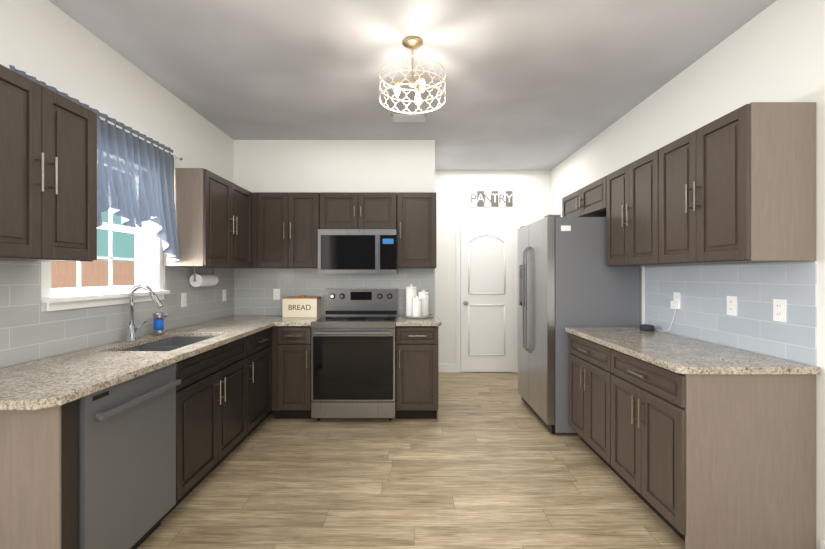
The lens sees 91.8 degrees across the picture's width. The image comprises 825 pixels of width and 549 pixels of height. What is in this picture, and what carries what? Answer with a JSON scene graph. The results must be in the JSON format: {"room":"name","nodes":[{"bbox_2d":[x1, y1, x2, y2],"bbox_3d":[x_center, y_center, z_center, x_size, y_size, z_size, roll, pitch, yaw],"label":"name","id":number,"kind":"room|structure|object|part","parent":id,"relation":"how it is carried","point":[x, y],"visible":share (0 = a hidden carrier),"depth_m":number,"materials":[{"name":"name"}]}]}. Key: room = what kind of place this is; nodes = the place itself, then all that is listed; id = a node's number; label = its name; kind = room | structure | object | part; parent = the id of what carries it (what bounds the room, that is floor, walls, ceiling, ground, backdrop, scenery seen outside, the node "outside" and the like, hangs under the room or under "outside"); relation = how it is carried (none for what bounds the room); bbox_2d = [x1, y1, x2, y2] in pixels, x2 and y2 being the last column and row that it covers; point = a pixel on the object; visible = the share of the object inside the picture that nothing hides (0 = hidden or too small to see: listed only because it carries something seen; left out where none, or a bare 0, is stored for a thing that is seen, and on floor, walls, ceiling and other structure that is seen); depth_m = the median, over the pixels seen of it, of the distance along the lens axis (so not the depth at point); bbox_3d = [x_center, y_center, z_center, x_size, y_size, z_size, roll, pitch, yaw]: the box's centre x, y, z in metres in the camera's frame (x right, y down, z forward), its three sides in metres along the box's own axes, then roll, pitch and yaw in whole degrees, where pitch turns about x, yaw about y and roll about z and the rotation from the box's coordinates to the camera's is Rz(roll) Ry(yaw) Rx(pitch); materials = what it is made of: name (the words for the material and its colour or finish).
{"room":"kitchen","nodes":[
{"label":"kitchen","id":0,"kind":"room"},
{"bbox_2d":[0,0,233,367],"bbox_3d":[-1.972,-0.045,1.725,0.156,2.770,7.850,0,0,0],"label":"wall","id":1,"kind":"structure","parent":0,"point":[48,43],"depth_m":2.38,"materials":[{"name":"white paint"}]},
{"bbox_2d":[0,64,96,261],"bbox_3d":[-1.718,-0.438,1.700,0.360,0.746,0.598,0,0,0],"label":"upper cabinet","id":2,"kind":"object","parent":1,"relation":"attached to","point":[48,175],"visible":1,"depth_m":1.71,"materials":[{"name":"brown wood"}]},
{"bbox_2d":[51,208,144,295],"bbox_3d":[-2.020,-0.320,2.550,0.040,0.880,0.900,0,0,0],"label":"window unit","id":3,"kind":"structure","parent":1,"relation":"in","point":[138,232],"depth_m":2.68,"materials":[{"name":"white plastic"}]},
{"bbox_2d":[42,220,169,310],"bbox_3d":[-1.925,-0.285,2.550,0.150,0.950,1.000,0,0,0],"label":"window sill","id":4,"kind":"structure","parent":1,"relation":"attached to","point":[63,302],"depth_m":2.71,"materials":[{"name":"white wood"}]},
{"bbox_2d":[99,116,182,159],"bbox_3d":[-1.850,-0.910,2.447,0.098,0.027,1.406,0,0,0],"label":"curtain rod","id":5,"kind":"object","parent":1,"relation":"attached to","point":[141,138],"visible":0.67,"depth_m":2.67,"materials":[{"name":"white metal"}]},
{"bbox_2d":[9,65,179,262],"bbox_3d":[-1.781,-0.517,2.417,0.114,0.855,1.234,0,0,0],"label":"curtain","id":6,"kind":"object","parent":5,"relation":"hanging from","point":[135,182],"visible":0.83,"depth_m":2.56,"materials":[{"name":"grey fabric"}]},
{"bbox_2d":[181,293,186,306],"bbox_3d":[-1.890,0.210,3.310,0.008,0.115,0.070,0,0,0],"label":"electrical outlet","id":7,"kind":"object","parent":1,"relation":"attached to","point":[183,299],"visible":1,"depth_m":3.30,"materials":[{"name":"white plastic"}]},
{"bbox_2d":[163,168,251,267],"bbox_3d":[-1.718,-0.438,3.642,0.360,0.746,1.204,0,0,0],"label":"upper cabinet","id":8,"kind":"object","parent":1,"relation":"attached to","point":[213,211],"visible":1,"depth_m":3.14,"materials":[{"name":"brown wood"}]},
{"bbox_2d":[189,267,217,286],"bbox_3d":[-1.825,0.021,3.510,0.110,0.168,0.330,0,0,0],"label":"paper towel","id":9,"kind":"object","parent":8,"relation":"attached to","point":[199,280],"visible":1,"depth_m":3.42,"materials":[{"name":"white paper"}]},
{"bbox_2d":[222,290,225,300],"bbox_3d":[-1.890,0.210,4.020,0.008,0.115,0.070,0,0,0],"label":"electrical outlet","id":10,"kind":"object","parent":1,"relation":"attached to","point":[223,295],"visible":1,"depth_m":4.00,"materials":[{"name":"white plastic"}]},
{"bbox_2d":[234,140,434,314],"bbox_3d":[-0.830,-0.045,4.872,2.140,2.770,1.256,0,0,0],"label":"wall","id":11,"kind":"structure","parent":0,"point":[319,166],"depth_m":4.25,"materials":[{"name":"white paint"}]},
{"bbox_2d":[273,289,279,299],"bbox_3d":[-1.440,0.210,4.240,0.070,0.115,0.008,0,0,0],"label":"electrical outlet","id":12,"kind":"object","parent":11,"relation":"attached to","point":[276,294],"visible":1,"depth_m":4.24,"materials":[{"name":"white plastic"}]},
{"bbox_2d":[251,192,319,267],"bbox_3d":[-1.254,-0.438,4.068,0.672,0.745,0.360,0,0,0],"label":"upper cabinet","id":13,"kind":"object","parent":11,"relation":"attached to","point":[285,226],"visible":0.96,"depth_m":3.93,"materials":[{"name":"brown wood"}]},
{"bbox_2d":[320,192,396,229],"bbox_3d":[-0.535,-0.625,4.068,0.758,0.370,0.360,0,0,0],"label":"upper cabinet","id":14,"kind":"object","parent":11,"relation":"attached to","point":[358,210],"visible":0.98,"depth_m":3.93,"materials":[{"name":"brown wood"}]},
{"bbox_2d":[318,229,397,273],"bbox_3d":[-0.533,-0.221,4.026,0.756,0.428,0.444,0,0,0],"label":"microwave","id":15,"kind":"object","parent":14,"relation":"attached to","point":[357,251],"visible":1,"depth_m":3.85,"materials":[{"name":"grey metal"}]},
{"bbox_2d":[397,192,435,267],"bbox_3d":[0.042,-0.438,4.068,0.388,0.746,0.360,0,0,0],"label":"upper cabinet","id":16,"kind":"object","parent":11,"relation":"attached to","point":[416,229],"visible":1,"depth_m":3.93,"materials":[{"name":"brown wood"}]},
{"bbox_2d":[137,372,684,548],"bbox_3d":[0.000,1.370,1.725,4.200,0.060,7.850,0,0,0],"label":"floor","id":17,"kind":"structure","parent":0,"point":[488,460],"depth_m":2.49,"materials":[{"name":"brown wood"}]},
{"bbox_2d":[0,399,77,548],"bbox_3d":[-1.593,0.902,1.500,0.611,0.875,0.088,0,0,0],"label":"base cabinet","id":18,"kind":"object","parent":17,"relation":"on","point":[38,478],"visible":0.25,"depth_m":1.46,"materials":[{"name":"brown wood"}]},
{"bbox_2d":[78,363,180,548],"bbox_3d":[-1.558,0.904,1.847,0.671,0.872,0.594,0,0,0],"label":"dishwasher","id":19,"kind":"object","parent":17,"relation":"on","point":[126,464],"visible":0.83,"depth_m":1.77,"materials":[{"name":"grey metal"}]},
{"bbox_2d":[141,337,246,520],"bbox_3d":[-1.565,0.902,2.610,0.666,0.875,0.918,0,0,0],"label":"base cabinet","id":20,"kind":"object","parent":17,"relation":"on","point":[211,410],"visible":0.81,"depth_m":2.50,"materials":[{"name":"black wood"}]},
{"bbox_2d":[0,315,283,409],"bbox_3d":[-1.562,0.447,2.804,0.660,0.034,2.877,0,0,0],"label":"countertop","id":21,"kind":"structure","parent":20,"relation":"on","point":[57,380],"depth_m":1.91,"materials":[{"name":"stone"}]},
{"bbox_2d":[125,284,162,340],"bbox_3d":[-1.748,0.246,2.650,0.238,0.366,0.145,0,0,0],"label":"faucet","id":22,"kind":"object","parent":21,"relation":"on","point":[131,332],"visible":1,"depth_m":2.60,"materials":[{"name":"silver metal"}]},
{"bbox_2d":[153,312,169,334],"bbox_3d":[-1.796,0.350,2.860,0.112,0.158,0.074,0,0,0],"label":"soap dispenser","id":23,"kind":"object","parent":21,"relation":"on","point":[158,322],"visible":1,"depth_m":2.84,"materials":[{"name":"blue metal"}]},
{"bbox_2d":[121,337,212,350],"bbox_3d":[-1.570,0.563,2.610,0.434,0.194,0.744,0,0,0],"label":"sink basin","id":24,"kind":"object","parent":21,"relation":"in","point":[171,343],"visible":0.08,"depth_m":2.84,"materials":[{"name":"silver metal"}]},
{"bbox_2d":[235,327,271,447],"bbox_3d":[-1.565,0.902,3.345,0.666,0.875,0.543,0,0,0],"label":"base cabinet left three","id":25,"kind":"object","parent":17,"relation":"on","point":[259,376],"visible":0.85,"depth_m":3.31,"materials":[{"name":"black wood"}]},
{"bbox_2d":[262,326,280,421],"bbox_3d":[-1.563,0.902,3.933,0.670,0.875,0.629,0,0,0],"label":"base cabinet","id":26,"kind":"object","parent":17,"relation":"on","point":[267,415],"depth_m":3.64,"materials":[{"name":"black"}]},
{"bbox_3d":[-1.256,0.902,3.943,0.057,0.875,0.610,0,0,0],"label":"back base cabinet filler panel","id":27,"kind":"part","parent":26,"relation":"part of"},
{"bbox_2d":[277,326,313,418],"bbox_3d":[-1.071,0.902,3.915,0.307,0.875,0.666,0,0,0],"label":"base cabinet","id":28,"kind":"object","parent":17,"relation":"on","point":[294,401],"visible":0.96,"depth_m":3.62,"materials":[{"name":"black"}]},
{"bbox_2d":[276,315,323,325],"bbox_3d":[-1.074,0.447,3.916,0.316,0.034,0.653,0,0,0],"label":"countertop","id":29,"kind":"structure","parent":28,"relation":"on","point":[287,321],"depth_m":3.66,"materials":[{"name":"stone"}]},
{"bbox_2d":[282,295,320,316],"bbox_3d":[-1.137,0.322,4.122,0.353,0.215,0.193,0,0,0],"label":"bread box","id":30,"kind":"object","parent":29,"relation":"on","point":[301,306],"visible":1,"depth_m":4.03,"materials":[{"name":"beige wood"}]},
{"bbox_2d":[311,289,397,420],"bbox_3d":[-0.533,0.745,3.881,0.760,1.190,0.710,0,0,0],"label":"range","id":31,"kind":"object","parent":17,"relation":"on","point":[353,353],"visible":1,"depth_m":3.59,"materials":[{"name":"grey metal"}]},
{"bbox_2d":[396,326,437,421],"bbox_3d":[0.043,0.902,3.915,0.386,0.875,0.666,0,0,0],"label":"base cabinet","id":32,"kind":"object","parent":17,"relation":"on","point":[416,372],"visible":0.96,"depth_m":3.62,"materials":[{"name":"black"}]},
{"bbox_2d":[396,315,440,325],"bbox_3d":[0.056,0.447,3.917,0.412,0.034,0.649,0,0,0],"label":"countertop","id":33,"kind":"structure","parent":32,"relation":"on","point":[433,321],"depth_m":3.66,"materials":[{"name":"stone"}]},
{"bbox_2d":[402,314,433,318],"bbox_3d":[0.055,0.418,4.030,0.330,0.022,0.330,0,0,0],"label":"tray","id":34,"kind":"object","parent":33,"relation":"on","point":[422,317],"visible":0.65,"depth_m":3.90,"materials":[{"name":"silver metal"}]},
{"bbox_2d":[406,284,416,315],"bbox_3d":[-0.012,0.262,4.090,0.114,0.322,0.114,0,0,0],"label":"canister","id":35,"kind":"object","parent":34,"relation":"on","point":[411,291],"visible":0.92,"depth_m":4.04,"materials":[{"name":"white ceramic"}]},
{"bbox_2d":[412,296,421,316],"bbox_3d":[0.045,0.317,3.970,0.098,0.212,0.098,0,0,0],"label":"canister","id":36,"kind":"object","parent":34,"relation":"on","point":[416,306],"visible":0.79,"depth_m":3.93,"materials":[{"name":"white ceramic"}]},
{"bbox_2d":[418,290,428,316],"bbox_3d":[0.112,0.289,4.075,0.106,0.267,0.106,0,0,0],"label":"canister","id":37,"kind":"object","parent":34,"relation":"on","point":[423,295],"visible":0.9,"depth_m":4.03,"materials":[{"name":"white ceramic"}]},
{"bbox_2d":[518,215,638,433],"bbox_3d":[1.472,0.421,3.769,0.812,1.838,0.924,0,0,0],"label":"refrigerator","id":38,"kind":"object","parent":17,"relation":"on","point":[568,276],"visible":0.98,"depth_m":3.31,"materials":[{"name":"grey metal"}]},
{"bbox_2d":[569,333,625,482],"bbox_3d":[1.565,0.902,2.908,0.666,0.875,0.683,0,0,0],"label":"base cabinet","id":39,"kind":"object","parent":17,"relation":"on","point":[590,373],"visible":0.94,"depth_m":2.85,"materials":[{"name":"black wood"}]},
{"bbox_2d":[611,349,815,548],"bbox_3d":[1.565,0.902,2.220,0.666,0.875,0.684,0,0,0],"label":"base cabinet","id":40,"kind":"object","parent":17,"relation":"on","point":[713,461],"visible":0.98,"depth_m":1.88,"materials":[{"name":"brown wood"}]},
{"bbox_2d":[565,327,819,374],"bbox_3d":[1.567,0.447,2.555,0.649,0.034,1.405,0,0,0],"label":"countertop","id":41,"kind":"structure","parent":40,"relation":"on","point":[675,353],"depth_m":2.15,"materials":[{"name":"stone"}]},
{"bbox_2d":[640,324,654,330],"bbox_3d":[1.800,0.407,3.070,0.100,0.045,0.100,0,0,0],"label":"smart speaker","id":42,"kind":"object","parent":41,"relation":"on","point":[645,327],"visible":1,"depth_m":3.04},
{"bbox_2d":[655,301,677,331],"bbox_3d":[1.866,0.309,2.945,0.045,0.238,0.211,0,0,0],"label":"cord","id":43,"kind":"object","parent":41,"relation":"on","point":[673,304],"visible":1,"depth_m":2.86,"materials":[{"name":"white plastic"}]},
{"bbox_2d":[48,0,776,170],"bbox_3d":[0.000,-1.460,1.725,4.200,0.060,7.850,0,0,0],"label":"ceiling","id":44,"kind":"structure","parent":0,"point":[540,85],"depth_m":2.69,"materials":[{"name":"paint"}]},
{"bbox_2d":[391,115,425,121],"bbox_3d":[-0.035,-1.427,3.660,0.310,0.006,0.160,0,0,0],"label":"ceiling vent","id":45,"kind":"object","parent":44,"relation":"in","point":[408,118],"visible":1,"depth_m":3.66,"materials":[{"name":"white"}]},
{"bbox_2d":[379,36,445,113],"bbox_3d":[0.000,-1.250,2.460,0.413,0.360,0.413,0,0,0],"label":"pendant light","id":46,"kind":"object","parent":44,"relation":"hanging from","point":[412,43],"visible":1,"depth_m":2.43,"materials":[{"name":"beige metal"}]},
{"bbox_2d":[435,171,550,371],"bbox_3d":[0.060,-0.045,5.575,3.920,2.770,0.150,0,0,0],"label":"wall","id":47,"kind":"structure","parent":0,"point":[531,190],"depth_m":5.50,"materials":[{"name":"white paint"}]},
{"bbox_2d":[438,364,455,371],"bbox_3d":[0.435,1.285,5.493,0.330,0.110,0.014,0,0,0],"label":"baseboard","id":48,"kind":"structure","parent":47,"relation":"attached to","point":[446,367],"depth_m":5.49,"materials":[{"name":"white wood"}]},
{"bbox_2d":[456,218,516,371],"bbox_3d":[1.015,0.285,5.448,0.830,2.110,0.100,0,0,0],"label":"pantry door","id":49,"kind":"structure","parent":47,"relation":"in","point":[488,294],"depth_m":5.47,"materials":[{"name":"white wood"}]},
{"bbox_2d":[470,191,512,206],"bbox_3d":[1.084,-1.038,5.491,0.588,0.216,0.014,0,0,0],"label":"sign","id":50,"kind":"object","parent":47,"relation":"attached to","point":[492,198],"visible":1,"depth_m":5.49,"materials":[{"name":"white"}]},
{"bbox_2d":[551,0,824,548],"bbox_3d":[1.956,-0.045,1.725,0.127,2.770,7.850,0,0,0],"label":"wall","id":51,"kind":"structure","parent":0,"point":[774,51],"depth_m":2.29,"materials":[{"name":"white paint"}]},
{"bbox_2d":[562,176,605,216],"bbox_3d":[1.718,-0.675,3.732,0.360,0.270,0.955,0,0,0],"label":"upper cabinet","id":52,"kind":"object","parent":51,"relation":"attached to","point":[589,200],"visible":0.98,"depth_m":3.62,"materials":[{"name":"brown wood"}]},
{"bbox_2d":[606,149,703,265],"bbox_3d":[1.718,-0.438,2.908,0.360,0.745,0.683,0,0,0],"label":"upper cabinet","id":53,"kind":"object","parent":51,"relation":"attached to","point":[632,213],"visible":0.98,"depth_m":2.85,"materials":[{"name":"brown wood"}]},
{"bbox_2d":[673,292,680,308],"bbox_3d":[1.890,0.185,2.860,0.008,0.115,0.070,0,0,0],"label":"electrical outlet","id":54,"kind":"object","parent":51,"relation":"attached to","point":[676,296],"visible":0.69,"depth_m":2.84,"materials":[{"name":"white plastic"}]},
{"bbox_2d":[727,296,736,315],"bbox_3d":[1.890,0.185,2.370,0.008,0.115,0.070,0,0,0],"label":"electrical outlet","id":55,"kind":"object","parent":51,"relation":"attached to","point":[732,305],"visible":1,"depth_m":2.36,"materials":[{"name":"white plastic"}]},
{"bbox_2d":[659,102,815,263],"bbox_3d":[1.718,-0.438,2.220,0.360,0.746,0.684,0,0,0],"label":"upper cabinet","id":56,"kind":"object","parent":51,"relation":"attached to","point":[738,185],"visible":1,"depth_m":1.90,"materials":[{"name":"brown wood"}]},
{"bbox_2d":[773,299,785,321],"bbox_3d":[1.890,0.185,2.060,0.008,0.115,0.070,0,0,0],"label":"electrical outlet","id":57,"kind":"object","parent":51,"relation":"attached to","point":[779,310],"visible":1,"depth_m":2.06,"materials":[{"name":"white plastic"}]},
{"bbox_2d":[820,540,824,548],"bbox_3d":[1.893,1.285,-0.175,0.014,0.110,4.050,0,0,0],"label":"baseboard","id":58,"kind":"structure","parent":51,"relation":"attached to","point":[822,543],"depth_m":1.84,"materials":[{"name":"white wood"}]},
{"label":"outside","id":59,"kind":"structure","parent":0,"visible":0},
{"bbox_3d":[-8.030,1.430,6.000,11.940,0.060,20.000,0,0,0],"label":"ground","id":60,"kind":"structure","parent":59,"visible":0},
{"bbox_2d":[51,260,134,288],"bbox_3d":[-6.000,0.560,7.300,0.080,1.680,12.600,0,0,0],"label":"fence","id":61,"kind":"object","parent":60,"relation":"on","point":[94,273],"visible":0.02,"depth_m":7.50,"materials":[{"name":"beige wood"}]},
{"bbox_2d":[97,210,134,261],"bbox_3d":[-10.075,-0.730,9.000,0.250,4.260,12.000,0,0,0],"label":"house","id":62,"kind":"structure","parent":60,"relation":"on","point":[123,244],"depth_m":13.51,"materials":[{"name":"teal"}]}
]}

